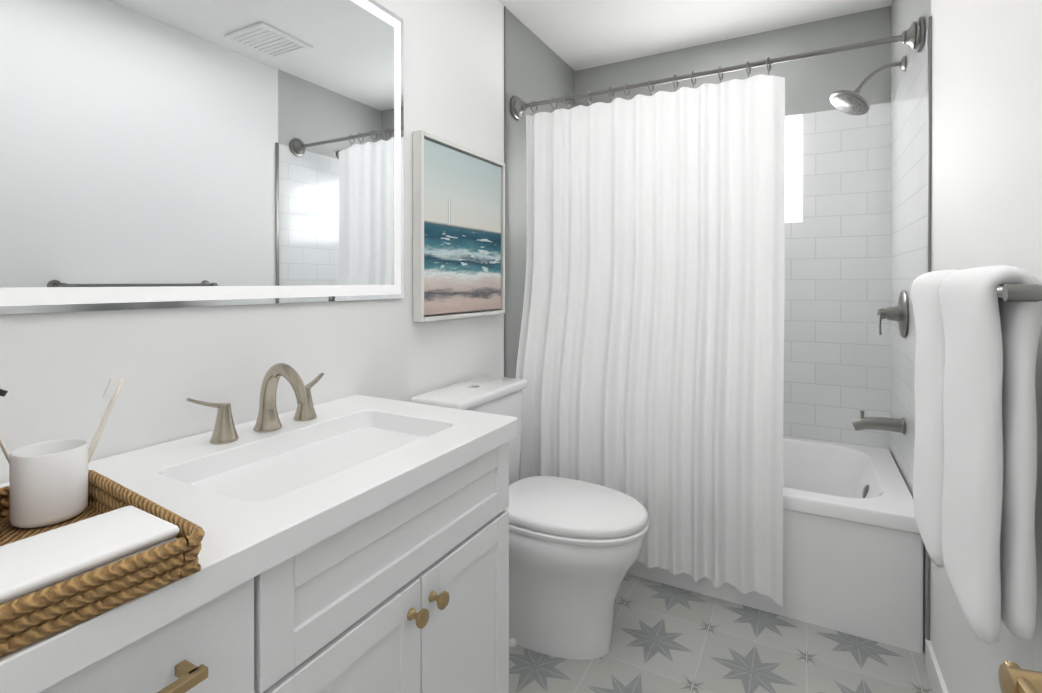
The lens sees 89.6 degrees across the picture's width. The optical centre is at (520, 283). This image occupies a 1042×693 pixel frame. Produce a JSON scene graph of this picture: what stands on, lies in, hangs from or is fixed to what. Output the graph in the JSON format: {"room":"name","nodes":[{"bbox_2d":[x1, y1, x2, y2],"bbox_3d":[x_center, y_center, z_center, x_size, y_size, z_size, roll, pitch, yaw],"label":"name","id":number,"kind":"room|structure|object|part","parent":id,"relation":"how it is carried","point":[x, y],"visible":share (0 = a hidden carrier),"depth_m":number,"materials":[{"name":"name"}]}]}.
{"room":"bathroom","nodes":[
{"label":"bathroom","id":0,"kind":"room"},
{"bbox_2d":[0,0,574,483],"bbox_3d":[-0.770,-0.034,1.235,0.100,2.470,4.400,0,0,28],"label":"wall","id":1,"kind":"structure","parent":0,"point":[59,371],"depth_m":1.53,"materials":[{"name":"white paint"}]},
{"bbox_2d":[0,0,403,314],"bbox_3d":[-0.748,-0.424,1.156,0.008,0.950,1.444,0,0,28],"label":"mirror","id":2,"kind":"object","parent":1,"relation":"attached to","point":[172,153],"visible":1,"depth_m":1.19,"materials":[{"name":"clear glass"}]},
{"bbox_2d":[413,130,504,321],"bbox_3d":[-0.225,-0.202,2.088,0.040,0.670,0.580,0,0,28],"label":"picture frame","id":3,"kind":"object","parent":1,"relation":"attached to","point":[458,228],"visible":1,"depth_m":2.02,"materials":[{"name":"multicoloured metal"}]},
{"bbox_2d":[504,6,505,376],"bbox_3d":[-0.073,-0.038,2.410,0.004,2.470,0.012,0,0,28],"label":"trim","id":4,"kind":"structure","parent":1,"relation":"attached to","point":[505,179],"depth_m":2.41,"materials":[{"name":"silver metal"}]},
{"bbox_2d":[498,0,892,70],"bbox_3d":[-0.016,-1.318,0.879,1.760,0.100,4.500,0,0,28],"label":"ceiling","id":5,"kind":"structure","parent":0,"point":[575,35],"depth_m":2.53,"materials":[{"name":"white paint"}]},
{"bbox_2d":[509,574,932,692],"bbox_3d":[-0.016,1.252,0.888,1.760,0.100,4.500,0,0,28],"label":"floor","id":6,"kind":"structure","parent":0,"point":[666,638],"depth_m":1.68,"materials":[{"name":"tile"}]},
{"bbox_2d":[12,431,517,692],"bbox_3d":[-0.573,0.795,0.870,0.590,0.815,1.340,0,0,28],"label":"bathroom vanity","id":7,"kind":"object","parent":6,"relation":"on","point":[356,544],"depth_m":0.90,"materials":[{"name":"white paint"}]},
{"bbox_2d":[0,395,517,692],"bbox_3d":[-0.579,0.365,0.877,0.571,0.045,1.360,0,0,28],"label":"countertop","id":8,"kind":"structure","parent":7,"relation":"on","point":[243,530],"depth_m":0.89,"materials":[{"name":"white stone"}]},
{"bbox_2d":[0,379,204,656],"bbox_3d":[-0.592,0.240,0.650,0.400,0.206,0.242,0,0,33],"label":"tray","id":9,"kind":"object","parent":8,"relation":"on","point":[80,542],"visible":1,"depth_m":0.60,"materials":[{"name":"wicker"}]},
{"bbox_2d":[0,389,7,396],"bbox_3d":[-0.725,0.236,0.684,0.065,0.197,0.070,0,0,28],"label":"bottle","id":10,"kind":"object","parent":9,"relation":"on","point":[3,393],"depth_m":0.70,"materials":[{"name":"black plastic"}]},
{"bbox_2d":[9,439,87,528],"bbox_3d":[-0.675,0.284,0.751,0.084,0.100,0.084,0,0,28],"label":"cup","id":11,"kind":"object","parent":9,"relation":"on","point":[48,480],"depth_m":0.72,"materials":[{"name":"white ceramic"}]},
{"bbox_2d":[0,506,178,604],"bbox_3d":[-0.511,0.312,0.592,0.136,0.042,0.188,0,0,28],"label":"towel","id":12,"kind":"object","parent":9,"relation":"on","point":[29,565],"depth_m":0.58,"materials":[{"name":"white fabric"}]},
{"bbox_2d":[186,363,323,446],"bbox_3d":[-0.552,0.261,1.209,0.162,0.160,0.350,0,0,28],"label":"faucet","id":13,"kind":"object","parent":8,"relation":"on","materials":[{"name":"silver metal"}]},
{"bbox_2d":[200,423,419,494],"bbox_3d":[-0.414,0.448,1.118,0.312,0.147,0.542,0,0,28],"label":"sink","id":14,"kind":"object","parent":8,"relation":"in","point":[262,475],"depth_m":1.15,"materials":[{"name":"white ceramic"}]},
{"bbox_2d":[411,375,648,659],"bbox_3d":[0.066,0.790,1.838,0.758,0.817,0.490,0,0,28],"label":"toilet","id":15,"kind":"object","parent":6,"relation":"on","point":[575,547],"visible":0.58,"depth_m":1.68,"materials":[{"name":"white ceramic"}]},
{"bbox_3d":[-0.176,0.600,1.968,0.208,0.426,0.490,0,0,28],"label":"tank","id":16,"kind":"part","parent":15,"relation":"part of","materials":[{"name":"white ceramic"}]},
{"bbox_3d":[0.166,0.762,1.783,0.529,0.053,0.398,0,0,28],"label":"seat","id":17,"kind":"part","parent":15,"relation":"part of","materials":[{"name":"white plastic"}]},
{"bbox_2d":[627,436,923,653],"bbox_3d":[0.811,0.977,2.415,1.552,0.440,0.818,0,0,28],"label":"bathtub","id":18,"kind":"object","parent":6,"relation":"on","point":[853,553],"visible":0.54,"depth_m":1.83,"materials":[{"name":"white ceramic"}]},
{"bbox_2d":[575,6,890,450],"bbox_3d":[1.032,-0.040,2.818,1.760,2.470,0.100,0,0,28],"label":"wall","id":19,"kind":"structure","parent":0,"point":[837,291],"depth_m":2.51,"materials":[{"name":"tile"}]},
{"bbox_2d":[785,116,802,222],"bbox_3d":[1.074,-0.570,2.793,0.755,0.530,0.040,0,0,28],"label":"window","id":20,"kind":"structure","parent":19,"relation":"in","point":[793,169],"depth_m":2.62,"materials":[{"name":"white glass"}]},
{"bbox_2d":[890,0,1041,692],"bbox_3d":[0.690,-0.031,0.444,0.100,2.470,4.400,0,0,28],"label":"wall","id":21,"kind":"structure","parent":0,"point":[986,186],"depth_m":1.29,"materials":[{"name":"white paint"}]},
{"bbox_2d":[510,16,924,605],"bbox_3d":[0.631,0.110,2.080,1.556,2.006,0.223,0,0,28],"label":"shower curtain","id":22,"kind":"object","parent":21,"relation":"attached to","point":[650,364],"visible":0.92,"depth_m":2.10,"materials":[{"name":"white fabric"}]},
{"bbox_2d":[830,56,905,114],"bbox_3d":[1.385,-0.790,2.100,0.253,0.202,0.150,0,0,28],"label":"shower head","id":23,"kind":"object","parent":21,"relation":"attached to","point":[854,102],"visible":1,"depth_m":2.10},
{"bbox_2d":[852,410,905,434],"bbox_3d":[1.424,0.555,2.096,0.176,0.084,0.066,0,0,28],"label":"tub spout","id":24,"kind":"object","parent":21,"relation":"attached to","point":[882,423],"visible":1,"depth_m":2.08,"materials":[{"name":"silver metal"}]},
{"bbox_2d":[877,290,908,337],"bbox_3d":[1.459,0.118,2.072,0.094,0.188,0.194,0,0,28],"label":"shower valve","id":25,"kind":"object","parent":21,"relation":"attached to","point":[899,313],"visible":0.98,"depth_m":2.04,"materials":[{"name":"silver metal"}]},
{"bbox_2d":[926,16,931,639],"bbox_3d":[1.274,0.184,1.637,0.008,2.030,0.018,0,0,28],"label":"trim","id":26,"kind":"structure","parent":21,"relation":"attached to","point":[929,125],"depth_m":1.63,"materials":[{"name":"silver metal"}]},
{"bbox_2d":[925,639,947,692],"bbox_3d":[0.721,1.158,0.625,0.012,0.090,2.300,0,0,28],"label":"baseboard","id":27,"kind":"structure","parent":21,"relation":"attached to","point":[935,676],"depth_m":1.55,"materials":[{"name":"white paint"}]},
{"bbox_2d":[911,265,1041,643],"bbox_3d":[0.873,0.283,1.014,0.115,0.625,0.675,0,0,28],"label":"towel","id":28,"kind":"object","parent":21,"relation":"attached to","point":[978,330],"visible":1,"depth_m":0.81,"materials":[{"name":"white fabric"}]},
{"bbox_3d":[0.114,0.187,-0.371,0.045,2.040,0.015,0,0,28],"label":"door frame","id":29,"kind":"structure","parent":0,"visible":0},
{"bbox_3d":[0.274,0.184,0.014,0.122,2.018,0.756,0,0,28],"label":"door","id":30,"kind":"structure","parent":29,"relation":"attached to","visible":0},
{"bbox_2d":[998,661,1041,692],"bbox_3d":[0.378,0.259,0.260,0.184,0.030,0.123,0,0,23],"label":"door lever","id":31,"kind":"object","parent":30,"relation":"attached to","point":[1014,677],"visible":1,"depth_m":0.33,"materials":[{"name":"gold metal"}]}
]}

